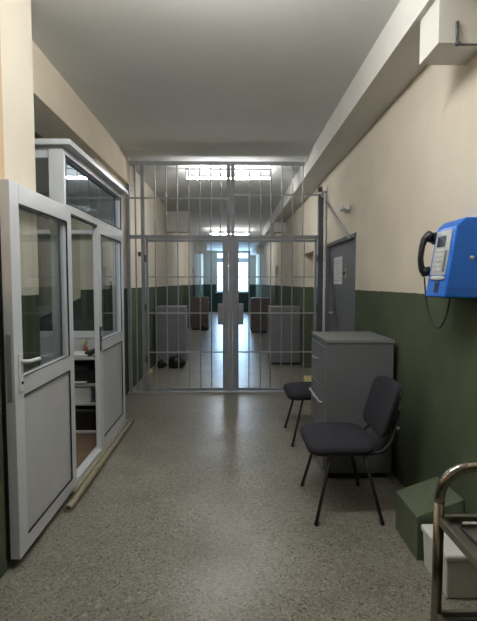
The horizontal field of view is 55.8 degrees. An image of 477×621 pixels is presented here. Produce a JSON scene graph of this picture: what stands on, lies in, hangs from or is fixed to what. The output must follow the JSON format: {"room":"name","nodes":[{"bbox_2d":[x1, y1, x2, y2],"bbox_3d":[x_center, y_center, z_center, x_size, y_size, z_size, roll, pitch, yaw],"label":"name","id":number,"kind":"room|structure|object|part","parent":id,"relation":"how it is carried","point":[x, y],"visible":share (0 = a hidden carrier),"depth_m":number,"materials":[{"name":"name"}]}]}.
{"room":"prison interior","nodes":[
{"label":"prison interior","id":0,"kind":"room"},
{"bbox_2d":[0,39,15,578],"bbox_3d":[-1.421,-0.065,-0.253,0.350,3.360,5.550,0,3,-1],"label":"wall","id":1,"kind":"structure","parent":0,"point":[5,564],"depth_m":2.46,"materials":[{"name":"paint"}]},
{"bbox_2d":[0,0,40,372],"bbox_3d":[-1.471,-0.246,2.716,0.350,3.360,0.400,0,3,-1],"label":"wall pillar","id":2,"kind":"structure","parent":0,"point":[15,15],"depth_m":2.70,"materials":[{"name":"beige paint"}]},
{"bbox_2d":[34,131,80,317],"bbox_3d":[-2.486,-0.395,5.155,1.400,3.360,0.180,0,3,-1],"label":"wall","id":3,"kind":"structure","parent":0,"point":[43,222],"depth_m":5.06,"materials":[{"name":"paint"}]},
{"bbox_2d":[79,158,203,395],"bbox_3d":[-1.999,-0.991,14.896,0.500,3.360,19.680,0,3,-1],"label":"wall","id":4,"kind":"structure","parent":0,"point":[86,240],"depth_m":7.54,"materials":[{"name":"beige paint"}]},
{"bbox_2d":[110,281,111,302],"bbox_3d":[-1.582,-0.229,5.631,0.035,0.270,0.120,0,3,-1],"label":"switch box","id":5,"kind":"object","parent":4,"relation":"attached to","point":[110,281],"visible":0.44,"depth_m":5.57,"materials":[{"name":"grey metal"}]},
{"bbox_2d":[30,0,400,250],"bbox_3d":[-0.582,-2.521,10.758,6.000,0.200,28.200,0,3,-1],"label":"ceiling","id":6,"kind":"structure","parent":0,"point":[167,80],"depth_m":3.84,"materials":[{"name":"paint"}]},
{"bbox_2d":[32,40,128,184],"bbox_3d":[-1.698,-1.859,4.593,0.360,0.370,3.550,0,3,-1],"label":"beam","id":7,"kind":"structure","parent":6,"relation":"attached to","point":[59,113],"depth_m":4.10,"materials":[{"name":"paint"}]},
{"bbox_2d":[167,211,189,232],"bbox_3d":[-1.539,-2.198,11.213,0.620,0.500,0.300,0,3,-1],"label":"beam","id":8,"kind":"structure","parent":6,"relation":"attached to","point":[171,215],"depth_m":11.06,"materials":[{"name":"paint"}]},
{"bbox_2d":[196,242,206,253],"bbox_3d":[-1.595,-2.695,19.348,0.460,0.500,0.400,0,3,-1],"label":"beam","id":9,"kind":"structure","parent":6,"relation":"attached to","point":[203,244],"depth_m":19.15,"materials":[{"name":"paint"}]},
{"bbox_2d":[185,168,270,179],"bbox_3d":[-0.158,-2.109,6.963,1.324,0.160,0.090,0,3,-1],"label":"ceiling lamp","id":10,"kind":"object","parent":6,"relation":"attached to","point":[186,169],"visible":0.77,"depth_m":6.93,"materials":[{"name":"grey paint"}]},
{"bbox_2d":[210,230,248,234],"bbox_3d":[-0.291,-2.595,14.917,1.324,0.160,0.090,0,3,-1],"label":"ceiling lamp","id":11,"kind":"object","parent":6,"relation":"attached to","point":[210,230],"visible":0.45,"depth_m":14.88,"materials":[{"name":"grey paint"}]},
{"bbox_2d":[250,0,434,254],"bbox_3d":[1.028,-2.298,10.799,0.300,0.250,27.800,0,3,-1],"label":"beam","id":12,"kind":"structure","parent":6,"relation":"attached to","point":[392,63],"depth_m":3.77,"materials":[{"name":"paint"}]},
{"bbox_2d":[256,248,262,253],"bbox_3d":[0.900,-2.573,19.397,0.270,0.250,0.400,0,3,-1],"label":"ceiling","id":13,"kind":"structure","parent":12,"relation":"attached to","point":[257,249],"depth_m":19.20,"materials":[{"name":"paint"}]},
{"bbox_2d":[274,222,285,232],"bbox_3d":[1.036,-2.076,11.263,0.270,0.250,0.300,0,3,-1],"label":"beam","id":14,"kind":"structure","parent":12,"relation":"attached to","point":[277,225],"depth_m":11.12,"materials":[{"name":"paint"}]},
{"bbox_2d":[419,0,476,64],"bbox_3d":[1.183,-1.539,2.481,0.268,0.250,0.240,0,3,-1],"label":"beam","id":15,"kind":"structure","parent":12,"relation":"attached to","point":[438,24],"depth_m":2.38,"materials":[{"name":"paint"}]},
{"bbox_2d":[454,21,476,46],"bbox_3d":[1.224,-1.448,2.353,0.187,0.127,0.028,0,3,-1],"label":"hook","id":16,"kind":"object","parent":15,"relation":"attached to","point":[457,43],"visible":1,"depth_m":2.35,"materials":[{"name":"grey metal"}]},
{"bbox_2d":[204,251,255,311],"bbox_3d":[-0.585,-1.598,24.843,3.660,3.360,0.200,0,3,-1],"label":"wall","id":17,"kind":"structure","parent":0,"point":[217,298],"depth_m":24.75,"materials":[{"name":"paint"}]},
{"bbox_2d":[215,252,248,292],"bbox_3d":[-0.323,-2.082,24.717,1.880,2.220,0.160,0,3,-1],"label":"window","id":18,"kind":"structure","parent":17,"relation":"in","point":[218,260],"depth_m":24.72,"materials":[{"name":"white glass"}]},
{"bbox_2d":[0,314,476,620],"bbox_3d":[-0.582,1.032,10.975,6.000,0.200,28.200,0,3,-1],"label":"floor","id":19,"kind":"structure","parent":0,"point":[201,511],"depth_m":2.93,"materials":[{"name":"stone"}]},
{"bbox_2d":[35,138,128,496],"bbox_3d":[-2.184,0.036,4.159,1.950,2.620,1.830,0,3,-1],"label":"partition","id":20,"kind":"object","parent":19,"relation":"on","point":[65,172],"visible":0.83,"depth_m":4.16,"materials":[{"name":"white plastic"}]},
{"bbox_2d":[0,179,76,560],"bbox_3d":[-1.224,0.317,2.904,0.136,2.103,0.931,0,3,-1],"label":"door","id":21,"kind":"structure","parent":20,"relation":"attached to","point":[39,402],"depth_m":2.66,"materials":[{"name":"white plastic"}]},
{"bbox_3d":[-1.210,0.343,2.502,0.012,0.210,0.037,0,3,-1],"label":"handle plate","id":22,"kind":"part","parent":21,"relation":"part of","materials":[{"name":"white metal"}]},
{"bbox_3d":[-1.179,0.283,2.564,0.057,0.030,0.150,0,3,-1],"label":"lever","id":23,"kind":"part","parent":21,"relation":"part of","materials":[{"name":"white metal"}]},
{"bbox_3d":[-1.247,0.864,2.948,0.023,0.815,0.730,0,3,-1],"label":"panel","id":24,"kind":"part","parent":21,"relation":"part of","materials":[{"name":"white plastic"}]},
{"bbox_3d":[-2.283,0.784,5.042,1.780,0.960,0.025,0,3,-1],"label":"panel","id":25,"kind":"part","parent":20,"relation":"part of","materials":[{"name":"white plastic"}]},
{"bbox_2d":[41,353,95,433],"bbox_3d":[-1.775,0.877,4.831,0.710,0.800,0.365,0,3,-1],"label":"shelf unit","id":26,"kind":"object","parent":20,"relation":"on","point":[91,357],"visible":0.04,"depth_m":4.66,"materials":[{"name":"white wood"}]},
{"bbox_3d":[-1.775,0.489,4.807,0.710,0.022,0.365,0,3,-1],"label":"shelf","id":27,"kind":"part","parent":26,"relation":"part of","materials":[{"name":"white plastic"}]},
{"bbox_2d":[74,351,93,356],"bbox_3d":[-1.679,0.465,4.796,0.215,0.024,0.285,0,3,-1],"label":"paper stack","id":28,"kind":"object","parent":26,"relation":"on","point":[76,353],"visible":0.57,"depth_m":4.69,"materials":[{"name":"white paper"}]},
{"bbox_2d":[74,361,94,382],"bbox_3d":[-1.689,0.652,4.791,0.380,0.204,0.340,0,3,-1],"label":"printer","id":29,"kind":"object","parent":26,"relation":"on","point":[84,371],"visible":0.43,"depth_m":4.68,"materials":[{"name":"black plastic"}]},
{"bbox_3d":[-1.689,0.579,4.787,0.260,0.059,0.256,0,3,-1],"label":"lid","id":30,"kind":"part","parent":29,"relation":"part of","materials":[{"name":"black plastic"}]},
{"bbox_3d":[-1.775,0.763,4.824,0.710,0.022,0.365,0,3,-1],"label":"shelf","id":31,"kind":"part","parent":26,"relation":"part of","materials":[{"name":"white plastic"}]},
{"bbox_2d":[75,406,95,429],"bbox_3d":[-1.690,1.135,4.836,0.400,0.225,0.270,0,3,-1],"label":"crate","id":32,"kind":"object","parent":26,"relation":"on","point":[85,416],"visible":0.31,"depth_m":4.71,"materials":[{"name":"black plastic"}]},
{"bbox_2d":[75,386,95,402],"bbox_3d":[-1.669,0.872,4.795,0.260,0.165,0.240,0,3,-1],"label":"carton","id":33,"kind":"object","parent":26,"relation":"on","point":[87,394],"visible":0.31,"depth_m":4.68,"materials":[{"name":"white cardboard"}]},
{"bbox_2d":[82,339,88,350],"bbox_3d":[-1.679,0.375,4.947,0.093,0.136,0.060,-1,4,-18],"label":"potted plant","id":34,"kind":"object","parent":26,"relation":"on","point":[84,343],"visible":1,"depth_m":4.93,"materials":[{"name":"plant"}]},
{"bbox_3d":[-1.775,0.963,4.836,0.710,0.022,0.365,0,3,-1],"label":"shelf","id":35,"kind":"part","parent":26,"relation":"part of","materials":[{"name":"white plastic"}]},
{"bbox_3d":[-1.775,1.257,4.854,0.710,0.022,0.365,0,3,-1],"label":"shelf","id":36,"kind":"part","parent":26,"relation":"part of","materials":[{"name":"white plastic"}]},
{"bbox_2d":[85,348,94,354],"bbox_3d":[-1.530,0.428,4.798,0.077,0.064,0.245,1,4,21],"label":"telephone handset","id":37,"kind":"object","parent":26,"relation":"on","point":[91,351],"visible":0.48,"depth_m":4.70,"materials":[{"name":"black plastic"}]},
{"bbox_3d":[-1.304,-1.006,4.093,0.001,0.350,1.645,0,3,-1],"label":"transom pane","id":38,"kind":"part","parent":20,"relation":"part of","materials":[{"name":"clear glass"}]},
{"bbox_3d":[-1.252,1.321,4.248,0.035,0.045,1.760,0,3,-1],"label":"kick sill","id":39,"kind":"part","parent":20,"relation":"part of","materials":[{"name":"stone"}]},
{"bbox_3d":[-1.263,0.259,4.130,0.013,0.220,0.045,0,3,-1],"label":"strike plate","id":40,"kind":"part","parent":20,"relation":"part of","materials":[{"name":"grey metal"}]},
{"bbox_3d":[-1.301,0.232,4.564,0.055,2.060,0.855,0,3,-1],"label":"frame","id":41,"kind":"part","parent":20,"relation":"part of","materials":[{"name":"white plastic"}]},
{"bbox_3d":[-1.298,0.763,4.604,0.023,0.815,0.750,0,3,-1],"label":"panel","id":42,"kind":"part","parent":20,"relation":"part of","materials":[{"name":"white plastic"}]},
{"bbox_2d":[64,419,133,511],"bbox_3d":[-1.206,1.323,4.144,0.052,0.051,2.010,0,3,-1],"label":"pipe","id":43,"kind":"object","parent":19,"relation":"on","point":[70,505],"visible":1,"depth_m":3.73,"materials":[{"name":"beige metal"}]},
{"bbox_2d":[157,359,164,367],"bbox_3d":[-1.465,1.004,8.484,0.162,0.179,0.143,0,3,-1],"label":"bag","id":44,"kind":"object","parent":19,"relation":"on","point":[160,364],"visible":0.98,"depth_m":8.43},
{"bbox_2d":[157,305,188,365],"bbox_3d":[-1.276,0.487,8.831,0.594,1.150,0.462,0,3,-1],"label":"filing cabinet","id":45,"kind":"object","parent":19,"relation":"on","point":[161,318],"visible":0.82,"depth_m":8.61,"materials":[{"name":"grey metal"}]},
{"bbox_3d":[-1.297,-0.072,8.797,0.552,0.030,0.462,0,3,-1],"label":"panel","id":46,"kind":"part","parent":45,"relation":"part of","materials":[{"name":"grey metal"}]},
{"bbox_3d":[-1.023,0.140,8.814,0.016,0.331,0.410,0,3,-1],"label":"drawer","id":47,"kind":"part","parent":45,"relation":"part of","materials":[{"name":"grey metal"}]},
{"bbox_3d":[-1.023,0.483,8.835,0.016,0.331,0.410,0,3,-1],"label":"drawer","id":48,"kind":"part","parent":45,"relation":"part of","materials":[{"name":"grey metal"}]},
{"bbox_3d":[-1.023,0.826,8.856,0.016,0.331,0.410,0,3,-1],"label":"drawer","id":49,"kind":"part","parent":45,"relation":"part of","materials":[{"name":"grey metal"}]},
{"bbox_2d":[168,355,185,368],"bbox_3d":[-1.167,0.966,8.476,0.354,0.268,0.234,0,3,-1],"label":"bag","id":50,"kind":"object","parent":19,"relation":"on","point":[172,361],"visible":0.88,"depth_m":8.40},
{"bbox_2d":[190,297,209,329],"bbox_3d":[-1.318,0.092,15.540,0.634,1.120,0.462,0,3,-1],"label":"filing cabinet","id":51,"kind":"object","parent":19,"relation":"on","point":[195,301],"visible":0.77,"depth_m":15.31,"materials":[{"name":"brown wood"}]},
{"bbox_2d":[198,324,208,330],"bbox_3d":[-1.169,0.567,15.145,0.370,0.244,0.210,0,3,-1],"label":"bag","id":52,"kind":"object","parent":19,"relation":"on","point":[204,327],"visible":0.94,"depth_m":15.08,"materials":[{"name":"black fabric"}]},
{"bbox_2d":[125,161,350,392],"bbox_3d":[-0.177,-0.419,5.826,2.920,3.325,1.495,0,3,-1],"label":"gate","id":53,"kind":"object","parent":19,"relation":"on","point":[230,313],"visible":0.9,"depth_m":6.49,"materials":[{"name":"silver metal"}]},
{"bbox_3d":[-1.576,-0.437,6.490,0.045,3.280,0.050,0,3,-1],"label":"post","id":54,"kind":"part","parent":53,"relation":"part of","materials":[{"name":"grey metal"}]},
{"bbox_3d":[-1.369,-0.437,6.494,0.050,3.280,0.060,0,3,-1],"label":"post","id":55,"kind":"part","parent":53,"relation":"part of","materials":[{"name":"grey metal"}]},
{"bbox_3d":[-0.908,-1.599,6.408,1.480,0.020,0.016,0,3,-1],"label":"rail","id":56,"kind":"part","parent":53,"relation":"part of","materials":[{"name":"silver metal"}]},
{"bbox_3d":[-0.849,-1.056,6.464,1.420,0.050,0.050,0,3,-1],"label":"door head rail","id":57,"kind":"part","parent":53,"relation":"part of","materials":[{"name":"grey metal"}]},
{"bbox_3d":[-0.186,1.190,6.613,2.835,0.018,0.120,0,3,-1],"label":"plate","id":58,"kind":"part","parent":53,"relation":"part of","materials":[{"name":"grey metal"}]},
{"bbox_3d":[-0.331,-2.095,6.410,2.545,0.050,0.050,0,3,-1],"label":"rail","id":59,"kind":"part","parent":53,"relation":"part of","materials":[{"name":"silver metal"}]},
{"bbox_3d":[-0.114,0.058,6.554,0.058,2.285,0.042,0,3,-1],"label":"post","id":60,"kind":"part","parent":53,"relation":"part of","materials":[{"name":"grey metal"}]},
{"bbox_3d":[0.529,-1.058,6.487,1.235,0.050,0.050,0,3,-1],"label":"door head rail","id":61,"kind":"part","parent":53,"relation":"part of","materials":[{"name":"grey metal"}]},
{"bbox_3d":[0.574,-1.650,6.430,1.256,0.020,0.016,0,3,-1],"label":"rail","id":62,"kind":"part","parent":53,"relation":"part of","materials":[{"name":"silver metal"}]},
{"bbox_3d":[1.186,-0.230,6.549,0.080,2.860,0.080,0,3,-1],"label":"post","id":63,"kind":"part","parent":53,"relation":"part of","materials":[{"name":"grey metal"}]},
{"bbox_2d":[250,297,269,332],"bbox_3d":[0.685,0.144,14.690,0.654,1.120,0.612,0,3,-1],"label":"filing cabinet","id":64,"kind":"object","parent":19,"relation":"on","point":[254,301],"visible":0.7,"depth_m":14.39,"materials":[{"name":"brown wood"}]},
{"bbox_3d":[0.706,-0.400,14.657,0.612,0.030,0.612,0,3,-1],"label":"panel","id":65,"kind":"part","parent":64,"relation":"part of","materials":[{"name":"grey metal"}]},
{"bbox_2d":[267,306,300,364],"bbox_3d":[0.885,0.483,8.987,0.634,1.140,0.462,0,3,-1],"label":"filing cabinet","id":66,"kind":"object","parent":19,"relation":"on","point":[275,318],"visible":0.84,"depth_m":8.77,"materials":[{"name":"grey metal"}]},
{"bbox_3d":[0.612,0.479,8.982,0.016,0.328,0.410,0,3,-1],"label":"drawer","id":67,"kind":"part","parent":66,"relation":"part of","materials":[{"name":"grey metal"}]},
{"bbox_3d":[0.612,0.818,9.003,0.016,0.328,0.410,0,3,-1],"label":"drawer","id":68,"kind":"part","parent":66,"relation":"part of","materials":[{"name":"grey metal"}]},
{"bbox_3d":[0.906,-0.071,8.954,0.592,0.030,0.462,0,3,-1],"label":"panel","id":69,"kind":"part","parent":66,"relation":"part of","materials":[{"name":"grey metal"}]},
{"bbox_2d":[283,382,310,446],"bbox_3d":[0.816,0.863,4.676,0.665,0.913,0.609,0,3,-1],"label":"chair","id":70,"kind":"object","parent":19,"relation":"on","point":[297,391],"visible":0.23,"depth_m":4.48,"materials":[{"name":"black fabric"}]},
{"bbox_3d":[0.574,1.069,4.942,0.149,0.457,0.023,2,4,30],"label":"leg","id":71,"kind":"part","parent":70,"relation":"part of","materials":[{"name":"black metal"}]},
{"bbox_3d":[0.713,0.813,4.681,0.460,0.096,0.544,0,3,-1],"label":"seat","id":72,"kind":"part","parent":70,"relation":"part of","materials":[{"name":"grey fabric"}]},
{"bbox_3d":[0.583,1.100,4.428,0.149,0.457,0.023,-2,4,-31],"label":"leg","id":73,"kind":"part","parent":70,"relation":"part of","materials":[{"name":"black metal"}]},
{"bbox_2d":[302,376,310,381],"bbox_3d":[1.112,1.104,6.951,0.247,0.148,0.257,0,3,-1],"label":"folded cloth","id":74,"kind":"object","parent":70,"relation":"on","point":[306,378],"visible":0.19,"depth_m":6.96,"materials":[{"name":"yellow fabric"}]},
{"bbox_2d":[300,376,402,525],"bbox_3d":[0.800,0.951,3.243,0.665,0.913,0.609,0,3,-1],"label":"chair","id":75,"kind":"object","parent":19,"relation":"on","point":[330,439],"visible":1,"depth_m":3.08,"materials":[{"name":"grey fabric"}]},
{"bbox_3d":[0.558,1.157,3.509,0.149,0.457,0.023,2,4,30],"label":"leg","id":76,"kind":"part","parent":75,"relation":"part of","materials":[{"name":"black metal"}]},
{"bbox_3d":[0.567,1.188,2.995,0.149,0.457,0.023,-2,4,-31],"label":"leg","id":77,"kind":"part","parent":75,"relation":"part of","materials":[{"name":"black metal"}]},
{"bbox_3d":[0.697,0.901,3.248,0.460,0.096,0.544,0,3,-1],"label":"seat","id":78,"kind":"part","parent":75,"relation":"part of","materials":[{"name":"grey fabric"}]},
{"bbox_3d":[0.890,1.156,3.515,0.154,0.457,0.023,-2,4,-30],"label":"leg","id":79,"kind":"part","parent":75,"relation":"part of","materials":[{"name":"black metal"}]},
{"bbox_3d":[0.827,0.826,3.029,0.544,0.304,0.054,0,3,-1],"label":"frame","id":80,"kind":"part","parent":75,"relation":"part of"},
{"bbox_3d":[0.899,1.188,3.001,0.154,0.457,0.023,2,4,28],"label":"leg","id":81,"kind":"part","parent":75,"relation":"part of","materials":[{"name":"black metal"}]},
{"bbox_3d":[1.038,0.676,3.230,0.163,0.364,0.464,0,3,-1],"label":"backrest","id":82,"kind":"part","parent":75,"relation":"part of","materials":[{"name":"grey fabric"}]},
{"bbox_2d":[309,331,394,477],"bbox_3d":[0.952,0.788,3.952,0.599,1.145,0.632,0,3,-1],"label":"filing cabinet","id":83,"kind":"object","parent":19,"relation":"on","point":[345,366],"visible":0.7,"depth_m":3.64,"materials":[{"name":"grey metal"}]},
{"bbox_3d":[0.696,0.784,3.947,0.016,0.330,0.580,0,3,-1],"label":"drawer","id":84,"kind":"part","parent":83,"relation":"part of","materials":[{"name":"grey metal"}]},
{"bbox_3d":[0.696,1.125,3.968,0.016,0.330,0.580,0,3,-1],"label":"drawer","id":85,"kind":"part","parent":83,"relation":"part of","materials":[{"name":"grey metal"}]},
{"bbox_3d":[0.696,0.443,3.926,0.016,0.330,0.580,0,3,-1],"label":"drawer","id":86,"kind":"part","parent":83,"relation":"part of","materials":[{"name":"grey metal"}]},
{"bbox_3d":[0.973,0.231,3.918,0.557,0.030,0.632,0,3,-1],"label":"panel","id":87,"kind":"part","parent":83,"relation":"part of","materials":[{"name":"grey metal"}]},
{"bbox_2d":[395,477,463,559],"bbox_3d":[1.163,1.260,2.774,0.290,0.346,0.373,0,3,-1],"label":"box","id":88,"kind":"object","parent":19,"relation":"on","point":[414,503],"visible":0.7,"depth_m":2.69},
{"bbox_2d":[421,524,476,597],"bbox_3d":[1.172,1.336,2.413,0.274,0.238,0.306,0,3,-1],"label":"foam box","id":89,"kind":"object","parent":19,"relation":"on","point":[459,574],"visible":0.65,"depth_m":2.28,"materials":[{"name":"white plastic"}]},
{"bbox_3d":[1.172,1.236,2.407,0.274,0.038,0.306,0,3,-1],"label":"lid","id":90,"kind":"part","parent":89,"relation":"part of","materials":[{"name":"white plastic"}]},
{"bbox_2d":[431,462,476,620],"bbox_3d":[0.981,1.050,1.278,0.515,0.948,0.880,0,3,-1],"label":"trolley","id":91,"kind":"object","parent":19,"relation":"on","point":[464,537],"visible":0.98,"depth_m":1.64,"materials":[{"name":"silver metal"}]},
{"bbox_3d":[0.735,1.055,1.670,0.037,0.710,0.037,0,3,-1],"label":"leg","id":92,"kind":"part","parent":91,"relation":"part of","materials":[{"name":"silver metal"}]},
{"bbox_3d":[0.974,0.626,1.648,0.515,0.148,0.037,0,3,-1],"label":"handle","id":93,"kind":"part","parent":91,"relation":"part of","materials":[{"name":"silver metal"}]},
{"bbox_2d":[436,609,476,620],"bbox_3d":[0.981,1.154,1.284,0.494,0.030,0.806,0,3,-1],"label":"shelf","id":94,"kind":"object","parent":91,"relation":"attached to","point":[441,614],"depth_m":1.66,"materials":[{"name":"silver metal"}]},
{"bbox_2d":[439,514,476,568],"bbox_3d":[0.981,0.789,1.262,0.494,0.030,0.806,0,3,-1],"label":"shelf","id":95,"kind":"object","parent":91,"relation":"attached to","point":[464,537],"depth_m":1.56,"materials":[{"name":"silver metal"}]},
{"bbox_2d":[462,522,476,524],"bbox_3d":[0.990,0.756,1.591,0.388,0.010,0.010,0,3,2],"label":"rod","id":96,"kind":"object","parent":91,"relation":"on","point":[463,523],"visible":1,"depth_m":1.59,"materials":[{"name":"white metal"}]},
{"bbox_2d":[256,55,476,513],"bbox_3d":[1.328,-0.746,10.898,0.300,3.360,27.800,0,3,-1],"label":"wall","id":97,"kind":"structure","parent":0,"point":[413,172],"depth_m":3.37,"materials":[{"name":"paint"}]},
{"bbox_2d":[322,193,326,331],"bbox_3d":[1.229,-0.224,6.450,0.052,2.860,0.040,0,3,-1],"label":"pipe","id":98,"kind":"object","parent":97,"relation":"attached to","point":[325,194],"visible":0.66,"depth_m":6.41,"materials":[{"name":"white metal"}]},
{"bbox_2d":[326,232,355,331],"bbox_3d":[1.297,0.178,5.699,0.136,2.150,1.490,0,3,-1],"label":"door","id":99,"kind":"structure","parent":97,"relation":"in","point":[340,298],"depth_m":5.61,"materials":[{"name":"grey metal"}]},
{"bbox_2d":[334,256,341,283],"bbox_3d":[1.290,-0.517,5.842,0.004,0.350,0.440,0,3,-1],"label":"paper notice","id":100,"kind":"object","parent":99,"relation":"attached to","point":[338,260],"visible":1,"depth_m":5.81,"materials":[{"name":"white paper"}]},
{"bbox_2d":[339,205,349,211],"bbox_3d":[1.225,-1.173,5.169,0.098,0.070,0.200,0,3,-1],"label":"sensor","id":101,"kind":"object","parent":97,"relation":"attached to","point":[345,208],"visible":1,"depth_m":5.09,"materials":[{"name":"white plastic"}]},
{"bbox_2d":[418,217,476,328],"bbox_3d":[1.198,-0.204,2.585,0.237,0.622,0.317,0,3,-1],"label":"payphone","id":102,"kind":"object","parent":97,"relation":"attached to","point":[452,273],"visible":1,"depth_m":2.44,"materials":[{"name":"blue plastic"}]},
{"bbox_3d":[1.151,-0.045,2.622,0.016,0.300,0.218,-1,4,-16],"label":"cord","id":103,"kind":"part","parent":102,"relation":"part of","materials":[{"name":"black plastic"}]},
{"bbox_3d":[1.149,-0.326,2.549,0.042,0.250,0.180,0,3,-1],"label":"keypad panel","id":104,"kind":"part","parent":102,"relation":"part of","materials":[{"name":"silver metal"}]},
{"bbox_3d":[-2.517,-0.324,3.996,1.700,3.360,2.700,0,3,-1],"label":"wall","id":105,"kind":"structure","parent":0,"visible":0},
{"bbox_2d":[40,291,93,330],"bbox_3d":[-2.385,0.524,5.115,1.600,1.530,0.015,0,3,-1],"label":"trim","id":106,"kind":"structure","parent":105,"relation":"attached to","point":[83,307],"depth_m":5.09,"materials":[{"name":"paint"}]}
]}

